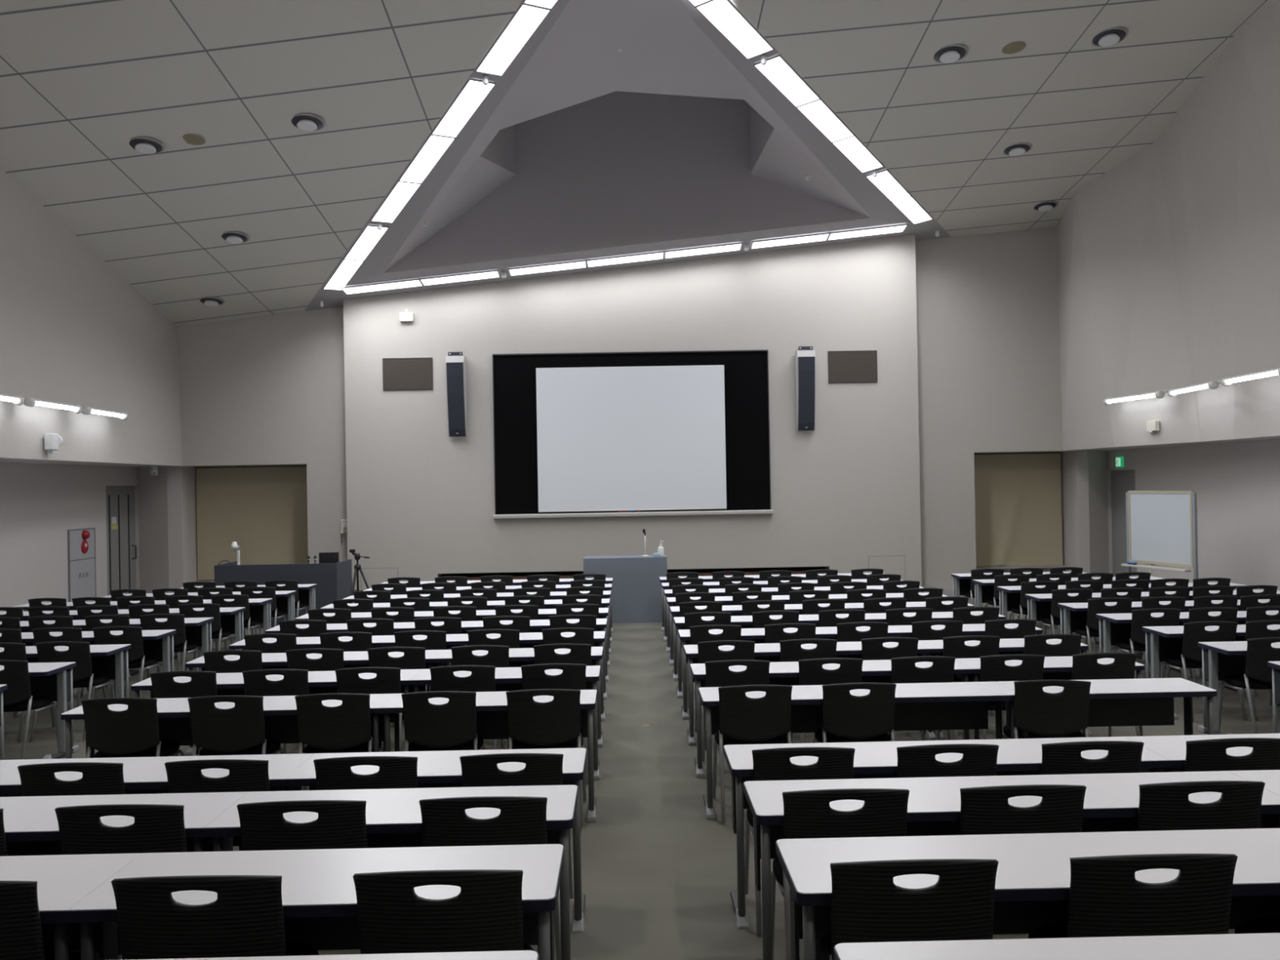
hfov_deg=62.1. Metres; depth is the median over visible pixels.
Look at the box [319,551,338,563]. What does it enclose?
monitor
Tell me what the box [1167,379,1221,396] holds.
lamp
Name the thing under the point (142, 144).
recessed light
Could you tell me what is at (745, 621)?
table
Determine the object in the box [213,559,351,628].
console
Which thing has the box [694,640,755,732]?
chair
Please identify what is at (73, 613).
table
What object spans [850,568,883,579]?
chair
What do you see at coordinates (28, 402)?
lamp
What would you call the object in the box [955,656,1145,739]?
table
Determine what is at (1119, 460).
exit sign
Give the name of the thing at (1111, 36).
recessed light
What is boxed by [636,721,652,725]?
floor outlet
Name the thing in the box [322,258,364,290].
ceiling light panel
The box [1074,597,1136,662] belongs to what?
chair
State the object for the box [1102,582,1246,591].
table
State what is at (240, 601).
chair
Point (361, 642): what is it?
chair
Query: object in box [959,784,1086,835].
chair
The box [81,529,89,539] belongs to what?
lamp
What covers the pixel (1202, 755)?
chair
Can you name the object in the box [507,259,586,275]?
ceiling light panel
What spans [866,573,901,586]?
chair
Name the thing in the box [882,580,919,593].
chair
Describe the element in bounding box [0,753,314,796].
table
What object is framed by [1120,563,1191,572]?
tray
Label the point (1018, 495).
roller blind
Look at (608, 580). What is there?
table
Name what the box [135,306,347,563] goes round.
wall
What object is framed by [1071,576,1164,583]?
table
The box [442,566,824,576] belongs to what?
trim
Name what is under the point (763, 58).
bulb
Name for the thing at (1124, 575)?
chair
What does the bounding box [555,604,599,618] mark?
chair
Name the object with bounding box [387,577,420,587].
chair
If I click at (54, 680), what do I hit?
table
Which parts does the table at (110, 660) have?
modesty panel, leg, plate, leg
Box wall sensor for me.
[1146,420,1159,432]
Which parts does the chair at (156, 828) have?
backrest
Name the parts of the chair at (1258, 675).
leg, seat, leg, backrest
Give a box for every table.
[0,608,133,671]
[0,619,88,696]
[0,632,34,715]
[0,644,131,697]
[0,662,79,759]
[0,684,7,759]
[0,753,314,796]
[0,791,248,856]
[0,853,142,959]
[11,600,165,664]
[24,629,176,715]
[60,693,395,758]
[66,844,564,959]
[76,617,213,695]
[101,592,197,652]
[120,607,245,677]
[130,669,422,751]
[130,950,538,959]
[159,598,272,664]
[180,583,316,609]
[184,649,443,755]
[192,591,296,649]
[204,784,577,959]
[229,634,460,666]
[265,621,475,645]
[284,747,586,933]
[294,609,487,624]
[320,600,497,613]
[343,592,506,603]
[363,585,514,595]
[379,689,597,822]
[381,579,519,587]
[410,665,600,780]
[434,646,604,747]
[453,631,605,720]
[468,618,608,699]
[481,607,608,681]
[493,598,610,666]
[502,591,611,653]
[510,583,612,642]
[517,577,613,632]
[658,574,798,631]
[661,580,810,641]
[663,586,825,652]
[666,594,840,665]
[669,603,857,680]
[673,613,879,697]
[677,625,904,719]
[683,640,936,745]
[689,659,972,777]
[697,681,1014,819]
[723,736,1170,928]
[743,770,1279,959]
[775,827,1279,959]
[796,573,888,580]
[808,578,903,586]
[819,585,923,594]
[833,592,947,613]
[834,933,1279,959]
[850,600,974,609]
[868,611,1005,622]
[891,623,1043,637]
[919,638,1092,740]
[951,571,1085,596]
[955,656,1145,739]
[972,577,1074,634]
[996,584,1113,648]
[996,677,1217,737]
[1025,591,1148,661]
[1057,600,1196,676]
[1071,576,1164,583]
[1096,611,1247,694]
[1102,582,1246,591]
[1124,733,1279,773]
[1138,589,1279,654]
[1142,624,1279,719]
[1184,599,1270,676]
[1197,640,1279,734]
[1227,769,1279,828]
[1236,610,1278,694]
[1267,661,1279,733]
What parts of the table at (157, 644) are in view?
modesty panel, leg, plate, leg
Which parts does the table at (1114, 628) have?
leg, plate, leg, modesty panel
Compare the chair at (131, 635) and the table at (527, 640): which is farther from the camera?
the chair at (131, 635)
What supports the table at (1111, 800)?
on the floor
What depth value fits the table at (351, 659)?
8.33 m
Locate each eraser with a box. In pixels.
[626,510,635,512]
[1127,561,1137,564]
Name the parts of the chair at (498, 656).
backrest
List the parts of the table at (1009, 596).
leg, plate, leg, modesty panel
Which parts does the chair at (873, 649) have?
backrest, leg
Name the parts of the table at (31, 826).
modesty panel, leg, plate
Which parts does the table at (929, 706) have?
plate, leg, modesty panel, plate, leg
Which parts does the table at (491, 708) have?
leg, plate, modesty panel, leg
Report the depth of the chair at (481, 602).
11.72 m
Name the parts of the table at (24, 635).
modesty panel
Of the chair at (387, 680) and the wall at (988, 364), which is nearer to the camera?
the chair at (387, 680)
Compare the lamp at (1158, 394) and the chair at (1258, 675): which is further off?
the lamp at (1158, 394)
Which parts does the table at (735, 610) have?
leg, modesty panel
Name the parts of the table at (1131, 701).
plate, leg, modesty panel, plate, leg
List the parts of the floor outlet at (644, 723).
lid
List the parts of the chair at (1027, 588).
leg, seat, leg, backrest, leg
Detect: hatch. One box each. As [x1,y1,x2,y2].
[360,567,398,595]
[868,555,905,585]
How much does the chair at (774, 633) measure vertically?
0.801 m
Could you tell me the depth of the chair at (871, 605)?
10.88 m
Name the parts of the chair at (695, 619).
leg, backrest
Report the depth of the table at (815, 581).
13.89 m
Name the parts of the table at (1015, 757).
plate, leg, modesty panel, leg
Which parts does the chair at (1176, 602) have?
leg, backrest, leg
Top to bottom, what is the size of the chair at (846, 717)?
0.801 m
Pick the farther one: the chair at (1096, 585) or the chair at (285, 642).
the chair at (1096, 585)
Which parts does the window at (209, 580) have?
sill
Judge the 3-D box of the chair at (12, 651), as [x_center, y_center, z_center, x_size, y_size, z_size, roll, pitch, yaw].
[-5.282,1.736,8.917,0.467,0.801,0.542,-1,0,-1]
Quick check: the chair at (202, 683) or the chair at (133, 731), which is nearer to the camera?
the chair at (133, 731)
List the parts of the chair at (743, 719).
leg, leg, seat, backrest, leg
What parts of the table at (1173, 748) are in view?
plate, modesty panel, leg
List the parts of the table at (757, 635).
leg, modesty panel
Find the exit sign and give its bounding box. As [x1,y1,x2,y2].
[1115,457,1124,466]
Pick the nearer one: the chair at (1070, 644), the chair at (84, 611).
the chair at (1070, 644)
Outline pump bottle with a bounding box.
[657,540,663,556]
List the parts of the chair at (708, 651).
leg, backrest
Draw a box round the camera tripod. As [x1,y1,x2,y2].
[348,549,372,603]
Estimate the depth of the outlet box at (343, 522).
17.69 m
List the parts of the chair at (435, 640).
backrest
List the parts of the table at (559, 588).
leg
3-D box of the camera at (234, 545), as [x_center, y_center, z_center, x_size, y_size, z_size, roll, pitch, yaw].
[-5.997,1.131,15.830,0.220,0.428,0.220,-1,0,-1]
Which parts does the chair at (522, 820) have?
backrest, leg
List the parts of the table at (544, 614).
modesty panel, leg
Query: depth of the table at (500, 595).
12.90 m
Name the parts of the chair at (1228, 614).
leg, leg, backrest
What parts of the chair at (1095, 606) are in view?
seat, leg, backrest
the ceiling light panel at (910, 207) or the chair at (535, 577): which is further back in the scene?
the ceiling light panel at (910, 207)
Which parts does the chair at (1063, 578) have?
backrest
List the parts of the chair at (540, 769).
backrest, leg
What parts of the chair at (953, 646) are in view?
leg, backrest, leg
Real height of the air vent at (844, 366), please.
0.528 m
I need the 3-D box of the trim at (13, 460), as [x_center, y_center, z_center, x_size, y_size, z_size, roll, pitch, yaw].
[-8.128,-0.257,6.297,1.920,0.001,22.800,-1,0,-1]
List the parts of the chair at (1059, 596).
leg, seat, leg, backrest, leg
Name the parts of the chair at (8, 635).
backrest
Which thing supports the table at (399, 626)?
on the floor
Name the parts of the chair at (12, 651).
backrest, leg, leg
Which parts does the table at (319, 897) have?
leg, modesty panel, leg, plate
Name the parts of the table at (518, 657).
modesty panel, leg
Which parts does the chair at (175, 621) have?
leg, backrest, leg, seat, leg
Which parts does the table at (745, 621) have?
leg, modesty panel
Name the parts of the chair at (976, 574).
seat, leg, backrest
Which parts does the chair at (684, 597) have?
backrest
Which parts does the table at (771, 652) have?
plate, leg, modesty panel, leg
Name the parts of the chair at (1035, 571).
backrest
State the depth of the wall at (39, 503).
16.20 m
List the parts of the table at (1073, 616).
leg, plate, leg, modesty panel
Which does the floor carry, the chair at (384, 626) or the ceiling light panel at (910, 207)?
the chair at (384, 626)
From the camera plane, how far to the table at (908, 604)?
11.15 m
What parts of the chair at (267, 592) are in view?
backrest, leg, seat, leg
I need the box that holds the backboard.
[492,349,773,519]
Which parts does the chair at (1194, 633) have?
leg, seat, leg, backrest, leg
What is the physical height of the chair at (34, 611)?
0.801 m
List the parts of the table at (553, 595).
leg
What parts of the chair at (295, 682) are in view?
backrest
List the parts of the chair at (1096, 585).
backrest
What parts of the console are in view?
panel, panel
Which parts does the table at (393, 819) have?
leg, plate, modesty panel, leg, plate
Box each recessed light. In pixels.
[128,136,164,154]
[200,297,224,306]
[221,231,249,243]
[291,113,324,131]
[933,44,968,62]
[1003,142,1031,155]
[1033,200,1058,211]
[1091,26,1128,46]
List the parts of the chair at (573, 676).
backrest, leg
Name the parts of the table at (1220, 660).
leg, plate, leg, modesty panel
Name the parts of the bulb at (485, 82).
bulb glass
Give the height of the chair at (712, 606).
0.801 m
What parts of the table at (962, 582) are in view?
leg, modesty panel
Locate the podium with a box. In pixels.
[583,554,666,623]
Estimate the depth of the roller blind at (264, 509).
18.47 m
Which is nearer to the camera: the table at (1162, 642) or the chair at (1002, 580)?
the table at (1162, 642)
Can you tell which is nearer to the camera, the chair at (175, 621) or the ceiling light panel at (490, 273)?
the chair at (175, 621)
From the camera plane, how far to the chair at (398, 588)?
13.51 m
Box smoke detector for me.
[804,174,812,180]
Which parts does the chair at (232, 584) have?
backrest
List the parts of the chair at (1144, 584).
backrest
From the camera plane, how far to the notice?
17.34 m
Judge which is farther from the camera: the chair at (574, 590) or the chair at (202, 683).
the chair at (574, 590)
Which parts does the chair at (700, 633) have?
leg, backrest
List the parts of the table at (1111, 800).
plate, leg, modesty panel, leg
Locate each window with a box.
[194,465,306,582]
[976,452,1068,568]
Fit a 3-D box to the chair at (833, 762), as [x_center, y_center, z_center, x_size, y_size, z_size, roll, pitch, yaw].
[0.714,1.550,4.760,0.467,0.801,0.542,-1,0,0]
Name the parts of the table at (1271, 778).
plate, modesty panel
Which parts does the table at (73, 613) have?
modesty panel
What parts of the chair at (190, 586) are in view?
backrest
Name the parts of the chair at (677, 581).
backrest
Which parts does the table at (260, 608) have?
modesty panel, leg, plate, leg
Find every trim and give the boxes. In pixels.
[0,457,173,466]
[304,0,951,311]
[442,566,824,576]
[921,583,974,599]
[983,568,1064,573]
[1071,435,1279,450]
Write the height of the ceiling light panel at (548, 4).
0.261 m
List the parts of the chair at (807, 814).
leg, seat, leg, backrest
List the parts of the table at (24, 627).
modesty panel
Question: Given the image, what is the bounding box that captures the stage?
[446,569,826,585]
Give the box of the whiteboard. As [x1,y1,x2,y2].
[1120,490,1198,578]
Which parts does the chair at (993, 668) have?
leg, seat, backrest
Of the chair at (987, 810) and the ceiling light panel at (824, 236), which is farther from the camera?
the ceiling light panel at (824, 236)
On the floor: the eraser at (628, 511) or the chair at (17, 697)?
the chair at (17, 697)
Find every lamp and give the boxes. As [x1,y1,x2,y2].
[0,393,24,405]
[22,397,82,413]
[81,406,128,420]
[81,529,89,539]
[1102,390,1168,405]
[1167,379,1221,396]
[1221,367,1279,386]
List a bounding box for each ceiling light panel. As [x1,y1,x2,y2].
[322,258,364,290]
[340,278,422,294]
[343,224,389,261]
[370,179,422,222]
[398,133,455,183]
[419,269,500,285]
[431,77,496,137]
[474,1,551,76]
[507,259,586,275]
[522,0,558,9]
[586,250,664,267]
[664,242,742,258]
[687,0,711,7]
[694,0,774,59]
[750,231,830,248]
[753,53,820,107]
[795,97,854,142]
[826,223,907,240]
[831,134,884,173]
[865,168,911,201]
[891,195,933,224]
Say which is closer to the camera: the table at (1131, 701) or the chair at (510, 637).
the table at (1131, 701)
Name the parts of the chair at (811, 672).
leg, backrest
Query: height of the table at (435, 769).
0.701 m
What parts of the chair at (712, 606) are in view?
leg, backrest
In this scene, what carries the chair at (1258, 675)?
on the floor
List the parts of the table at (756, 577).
leg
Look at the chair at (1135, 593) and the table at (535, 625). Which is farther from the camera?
the chair at (1135, 593)
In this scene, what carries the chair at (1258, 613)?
on the floor
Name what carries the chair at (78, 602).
on the floor
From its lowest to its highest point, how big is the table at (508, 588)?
0.701 m
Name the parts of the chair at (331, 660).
leg, backrest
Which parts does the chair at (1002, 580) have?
seat, backrest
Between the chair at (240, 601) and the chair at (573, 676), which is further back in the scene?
the chair at (240, 601)
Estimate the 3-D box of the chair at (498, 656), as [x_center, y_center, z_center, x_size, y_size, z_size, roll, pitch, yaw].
[-1.220,1.662,8.306,0.467,0.801,0.542,-1,0,-1]
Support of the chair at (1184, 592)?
on the floor
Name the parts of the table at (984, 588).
leg, leg, modesty panel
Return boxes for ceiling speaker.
[182,133,205,145]
[1001,40,1025,53]
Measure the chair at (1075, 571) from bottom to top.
0.801 m
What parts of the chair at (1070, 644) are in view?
backrest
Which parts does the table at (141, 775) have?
modesty panel, leg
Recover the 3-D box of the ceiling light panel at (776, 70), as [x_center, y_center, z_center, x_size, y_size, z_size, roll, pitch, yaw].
[1.655,-4.442,11.881,0.312,0.142,1.242,-1,0,29]
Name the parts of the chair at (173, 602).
backrest, leg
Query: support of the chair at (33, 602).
on the floor
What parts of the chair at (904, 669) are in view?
leg, backrest, leg, leg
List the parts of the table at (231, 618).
modesty panel, leg, plate, leg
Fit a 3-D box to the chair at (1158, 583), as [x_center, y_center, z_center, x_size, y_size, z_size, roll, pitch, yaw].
[6.173,1.545,12.540,0.467,0.801,0.542,-1,0,0]
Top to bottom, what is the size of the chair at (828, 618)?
0.801 m
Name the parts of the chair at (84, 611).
backrest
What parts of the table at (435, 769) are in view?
leg, plate, modesty panel, leg, plate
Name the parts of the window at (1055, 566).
sill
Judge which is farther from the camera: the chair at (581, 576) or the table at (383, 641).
the chair at (581, 576)
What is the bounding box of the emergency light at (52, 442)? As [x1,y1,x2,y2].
[44,433,62,453]
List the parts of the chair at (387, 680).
backrest, seat, leg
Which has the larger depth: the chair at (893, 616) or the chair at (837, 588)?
the chair at (837, 588)
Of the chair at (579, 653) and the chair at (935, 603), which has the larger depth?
the chair at (935, 603)
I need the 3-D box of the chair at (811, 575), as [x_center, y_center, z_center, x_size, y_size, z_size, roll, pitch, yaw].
[2.479,1.617,14.654,0.467,0.801,0.542,-1,0,-1]
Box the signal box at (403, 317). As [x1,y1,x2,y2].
[399,309,413,321]
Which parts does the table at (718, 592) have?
leg, modesty panel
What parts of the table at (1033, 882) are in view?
plate, leg, modesty panel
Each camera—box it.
[149,466,157,475]
[231,541,239,564]
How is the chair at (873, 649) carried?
on the floor
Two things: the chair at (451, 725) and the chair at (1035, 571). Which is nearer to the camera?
the chair at (451, 725)
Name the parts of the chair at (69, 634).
backrest, leg, leg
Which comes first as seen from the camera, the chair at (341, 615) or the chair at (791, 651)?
the chair at (791, 651)
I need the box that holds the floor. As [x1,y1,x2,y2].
[3,599,1279,959]
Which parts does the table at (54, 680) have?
modesty panel, leg, plate, leg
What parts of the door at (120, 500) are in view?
handle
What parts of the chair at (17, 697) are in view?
backrest, leg, seat, leg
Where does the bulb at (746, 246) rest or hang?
attached to the wall at (845, 491)
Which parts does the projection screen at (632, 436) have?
rod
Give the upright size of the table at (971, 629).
0.701 m
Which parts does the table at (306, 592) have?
modesty panel, leg, leg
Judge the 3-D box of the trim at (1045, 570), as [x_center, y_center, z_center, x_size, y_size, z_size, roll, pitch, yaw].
[6.535,1.752,18.710,1.870,0.420,0.060,-1,0,-1]
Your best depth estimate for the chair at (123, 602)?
12.43 m
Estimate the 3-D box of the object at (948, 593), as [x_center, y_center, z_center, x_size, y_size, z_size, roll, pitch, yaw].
[5.129,1.854,17.767,0.850,0.260,0.170,-1,0,-1]
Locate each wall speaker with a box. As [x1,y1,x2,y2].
[445,351,466,436]
[795,346,815,431]
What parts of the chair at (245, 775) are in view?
backrest, seat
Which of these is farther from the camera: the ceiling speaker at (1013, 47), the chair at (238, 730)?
the ceiling speaker at (1013, 47)
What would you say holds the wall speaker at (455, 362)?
attached to the wall at (845, 491)
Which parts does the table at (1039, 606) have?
leg, plate, leg, modesty panel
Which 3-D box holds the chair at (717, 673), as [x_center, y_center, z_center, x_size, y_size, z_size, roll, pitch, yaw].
[0.672,1.626,7.430,0.467,0.801,0.542,-1,0,0]
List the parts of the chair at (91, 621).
leg, backrest, leg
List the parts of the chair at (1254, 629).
leg, backrest, leg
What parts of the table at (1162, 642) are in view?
leg, plate, leg, modesty panel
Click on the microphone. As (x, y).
(643, 530)
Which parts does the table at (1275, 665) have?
leg, plate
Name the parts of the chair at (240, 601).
leg, backrest, leg, seat, leg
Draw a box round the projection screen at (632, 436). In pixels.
[533,361,727,512]
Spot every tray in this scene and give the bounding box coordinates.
[493,509,773,519]
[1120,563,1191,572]
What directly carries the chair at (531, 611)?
on the floor
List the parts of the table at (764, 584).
leg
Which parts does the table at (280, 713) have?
leg, plate, modesty panel, leg, plate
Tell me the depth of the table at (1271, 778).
4.12 m
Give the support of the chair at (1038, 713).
on the floor
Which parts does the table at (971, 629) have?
modesty panel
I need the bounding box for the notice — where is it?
[111,516,117,529]
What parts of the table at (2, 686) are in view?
plate, leg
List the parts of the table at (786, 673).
plate, leg, modesty panel, plate, leg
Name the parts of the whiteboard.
post, board panel, post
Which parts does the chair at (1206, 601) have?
leg, backrest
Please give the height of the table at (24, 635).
0.701 m
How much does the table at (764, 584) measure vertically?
0.701 m
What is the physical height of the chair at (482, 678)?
0.801 m
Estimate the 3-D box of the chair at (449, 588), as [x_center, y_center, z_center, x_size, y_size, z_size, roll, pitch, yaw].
[-2.551,1.702,13.689,0.467,0.801,0.542,-1,0,-1]
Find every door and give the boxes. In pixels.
[106,485,136,595]
[1111,469,1137,577]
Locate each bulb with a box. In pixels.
[319,300,323,306]
[377,222,382,230]
[482,75,488,85]
[502,271,506,278]
[744,244,748,251]
[760,54,766,65]
[872,169,876,177]
[935,230,939,236]
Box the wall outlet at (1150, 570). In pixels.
[1149,564,1152,583]
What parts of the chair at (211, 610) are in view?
leg, leg, backrest, leg, seat, leg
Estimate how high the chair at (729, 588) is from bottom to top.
0.801 m
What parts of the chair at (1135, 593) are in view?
backrest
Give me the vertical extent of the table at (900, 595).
0.701 m
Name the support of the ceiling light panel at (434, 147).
attached to the ceiling at (80, 79)
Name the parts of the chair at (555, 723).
leg, backrest, seat, leg, leg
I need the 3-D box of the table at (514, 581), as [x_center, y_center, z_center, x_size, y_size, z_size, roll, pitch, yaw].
[-2.615,1.761,14.666,1.910,0.701,0.474,-1,0,-1]
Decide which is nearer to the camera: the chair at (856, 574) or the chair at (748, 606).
the chair at (748, 606)
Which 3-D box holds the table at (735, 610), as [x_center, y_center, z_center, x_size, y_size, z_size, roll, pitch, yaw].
[1.285,1.681,11.116,1.922,0.701,0.474,-1,0,-1]
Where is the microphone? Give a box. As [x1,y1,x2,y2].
[641,528,648,556]
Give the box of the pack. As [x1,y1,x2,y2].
[653,553,660,556]
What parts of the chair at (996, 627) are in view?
backrest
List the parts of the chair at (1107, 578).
backrest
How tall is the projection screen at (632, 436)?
2.415 m
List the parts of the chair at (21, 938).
backrest, seat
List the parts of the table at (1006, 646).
modesty panel, leg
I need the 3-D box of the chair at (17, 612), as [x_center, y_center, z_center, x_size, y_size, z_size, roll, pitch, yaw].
[-6.897,1.773,11.668,0.467,0.801,0.542,-1,0,0]
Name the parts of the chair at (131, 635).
leg, leg, backrest, leg, seat, leg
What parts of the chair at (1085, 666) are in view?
backrest, leg, leg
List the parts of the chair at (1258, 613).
leg, backrest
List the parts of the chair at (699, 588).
backrest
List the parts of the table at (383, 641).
modesty panel, leg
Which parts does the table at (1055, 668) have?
leg, modesty panel, leg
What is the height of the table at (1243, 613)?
0.701 m
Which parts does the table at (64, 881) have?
leg, modesty panel, plate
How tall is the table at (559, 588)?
0.701 m
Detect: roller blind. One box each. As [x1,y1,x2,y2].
[195,466,307,580]
[973,453,1062,566]
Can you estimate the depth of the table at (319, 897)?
3.10 m
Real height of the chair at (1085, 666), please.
0.801 m
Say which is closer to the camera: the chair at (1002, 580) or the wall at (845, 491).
the chair at (1002, 580)
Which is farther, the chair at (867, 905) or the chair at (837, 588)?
the chair at (837, 588)
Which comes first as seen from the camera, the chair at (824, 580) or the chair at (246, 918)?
the chair at (246, 918)
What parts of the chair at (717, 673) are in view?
leg, backrest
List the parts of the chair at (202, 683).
backrest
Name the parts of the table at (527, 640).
modesty panel, leg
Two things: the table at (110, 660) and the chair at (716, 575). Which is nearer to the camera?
the table at (110, 660)
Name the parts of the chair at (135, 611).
backrest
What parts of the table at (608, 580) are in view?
leg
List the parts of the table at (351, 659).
leg, modesty panel, leg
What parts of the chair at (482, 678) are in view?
backrest, leg, leg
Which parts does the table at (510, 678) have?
leg, plate, modesty panel, leg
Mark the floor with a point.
(659, 877)
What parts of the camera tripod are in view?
quick plate, leg, leg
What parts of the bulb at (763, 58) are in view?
bulb glass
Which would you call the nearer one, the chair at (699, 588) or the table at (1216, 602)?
the table at (1216, 602)
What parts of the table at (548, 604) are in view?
modesty panel, leg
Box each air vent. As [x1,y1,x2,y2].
[382,357,432,391]
[827,350,877,383]
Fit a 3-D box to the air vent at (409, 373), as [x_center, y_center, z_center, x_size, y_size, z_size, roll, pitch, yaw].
[-3.798,-1.732,17.401,0.812,0.528,0.014,-1,0,-1]
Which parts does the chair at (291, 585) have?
backrest, leg, seat, leg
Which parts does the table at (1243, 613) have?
modesty panel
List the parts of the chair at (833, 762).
leg, seat, leg, backrest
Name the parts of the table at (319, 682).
leg, modesty panel, leg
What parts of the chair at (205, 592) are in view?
backrest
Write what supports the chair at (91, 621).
on the floor
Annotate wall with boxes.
[0,167,182,466]
[0,462,197,611]
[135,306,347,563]
[342,234,921,603]
[915,226,1113,590]
[1055,0,1279,450]
[1061,439,1279,591]
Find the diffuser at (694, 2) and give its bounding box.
[688,0,708,5]
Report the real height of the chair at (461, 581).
0.801 m
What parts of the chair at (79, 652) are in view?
leg, backrest, leg, seat, leg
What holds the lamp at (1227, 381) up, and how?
attached to the wall at (1168, 259)
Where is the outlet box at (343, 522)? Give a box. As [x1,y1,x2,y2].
[340,520,346,542]
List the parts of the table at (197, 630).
modesty panel, leg, plate, leg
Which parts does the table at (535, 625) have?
modesty panel, leg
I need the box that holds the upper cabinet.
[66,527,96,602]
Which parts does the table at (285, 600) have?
modesty panel, leg, leg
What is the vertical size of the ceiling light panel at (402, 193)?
0.261 m
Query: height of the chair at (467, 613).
0.801 m
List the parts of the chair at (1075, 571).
backrest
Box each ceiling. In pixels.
[0,0,523,327]
[383,0,871,272]
[383,91,870,273]
[731,0,1278,237]
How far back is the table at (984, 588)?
13.65 m
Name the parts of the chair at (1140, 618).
leg, seat, leg, backrest, leg, leg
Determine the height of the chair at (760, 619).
0.801 m
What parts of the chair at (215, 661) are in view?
backrest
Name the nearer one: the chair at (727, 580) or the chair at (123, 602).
the chair at (123, 602)
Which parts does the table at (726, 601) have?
leg, modesty panel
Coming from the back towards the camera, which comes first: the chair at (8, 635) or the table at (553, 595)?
the table at (553, 595)
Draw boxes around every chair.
[0,607,23,621]
[0,617,20,629]
[0,628,22,717]
[0,642,54,741]
[0,659,57,759]
[0,808,8,856]
[0,880,99,959]
[17,762,125,796]
[27,606,70,620]
[27,615,73,632]
[28,597,66,610]
[29,641,115,741]
[30,627,106,711]
[54,804,186,959]
[71,596,110,610]
[75,604,118,679]
[80,614,150,697]
[80,697,184,758]
[90,626,161,698]
[110,589,146,601]
[111,875,319,959]
[115,595,155,609]
[124,604,186,679]
[137,613,201,682]
[150,671,217,755]
[151,588,188,600]
[161,595,217,665]
[164,759,270,846]
[176,603,233,671]
[182,581,229,641]
[187,695,284,755]
[195,587,245,652]
[200,649,262,750]
[210,594,261,650]
[222,581,257,641]
[236,800,367,850]
[240,586,285,634]
[242,669,309,789]
[244,633,297,653]
[264,580,307,626]
[278,619,327,637]
[283,648,344,754]
[294,693,383,753]
[307,608,351,623]
[313,755,417,790]
[319,631,372,651]
[333,599,373,613]
[334,666,404,751]
[346,618,394,635]
[352,869,533,954]
[353,590,391,603]
[367,646,428,692]
[370,607,414,622]
[371,583,406,595]
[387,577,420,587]
[389,597,430,612]
[392,630,448,727]
[401,691,485,751]
[406,589,444,602]
[413,617,462,646]
[418,795,560,959]
[421,582,456,594]
[429,665,504,749]
[432,605,476,622]
[434,576,467,586]
[446,596,487,610]
[451,644,509,749]
[459,588,497,609]
[459,752,573,926]
[467,629,519,648]
[471,581,506,600]
[480,575,513,592]
[482,615,530,632]
[494,604,538,620]
[504,595,544,609]
[506,688,586,826]
[512,587,550,599]
[520,580,555,592]
[520,663,588,783]
[526,574,559,585]
[533,643,591,666]
[542,627,594,646]
[549,614,596,631]
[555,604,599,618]
[561,594,601,608]
[565,586,603,599]
[569,579,604,591]
[573,573,605,584]
[666,572,698,582]
[668,577,703,630]
[671,584,709,638]
[675,592,715,664]
[679,601,722,681]
[682,612,731,691]
[687,624,742,708]
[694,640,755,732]
[702,659,769,760]
[711,571,744,582]
[712,684,792,823]
[719,577,753,588]
[724,583,761,596]
[732,591,772,605]
[741,600,785,615]
[744,746,855,937]
[751,610,799,628]
[759,570,791,581]
[764,623,816,643]
[767,576,802,587]
[770,788,909,959]
[777,582,814,595]
[779,638,837,662]
[789,590,829,604]
[791,657,862,743]
[801,599,845,614]
[805,568,837,580]
[812,682,896,742]
[815,858,998,959]
[817,574,851,586]
[817,608,865,626]
[830,581,866,594]
[836,622,888,641]
[846,589,886,603]
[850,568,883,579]
[861,636,924,740]
[863,597,906,613]
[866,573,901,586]
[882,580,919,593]
[885,608,933,637]
[890,656,958,741]
[896,743,999,777]
[902,587,942,601]
[911,620,963,656]
[925,596,968,612]
[942,635,1005,740]
[952,606,999,624]
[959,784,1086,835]
[962,654,1044,739]
[964,568,1004,604]
[984,618,1036,715]
[985,574,1030,618]
[1002,680,1091,738]
[1005,634,1088,733]
[1008,581,1060,634]
[1009,568,1047,628]
[1024,573,1075,634]
[1027,853,1237,938]
[1037,567,1083,628]
[1038,588,1097,653]
[1040,741,1144,774]
[1052,580,1103,639]
[1071,652,1140,737]
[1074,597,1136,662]
[1077,573,1113,638]
[1084,587,1142,653]
[1111,579,1149,647]
[1113,608,1184,679]
[1115,572,1151,583]
[1123,596,1192,678]
[1137,780,1265,831]
[1148,586,1190,601]
[1151,578,1189,591]
[1160,621,1247,720]
[1167,607,1246,696]
[1184,737,1279,771]
[1192,577,1231,591]
[1192,586,1234,600]
[1193,595,1238,678]
[1218,619,1279,719]
[1218,636,1279,733]
[1222,605,1279,696]
[1234,916,1279,933]
[1235,585,1277,599]
[1239,594,1279,611]

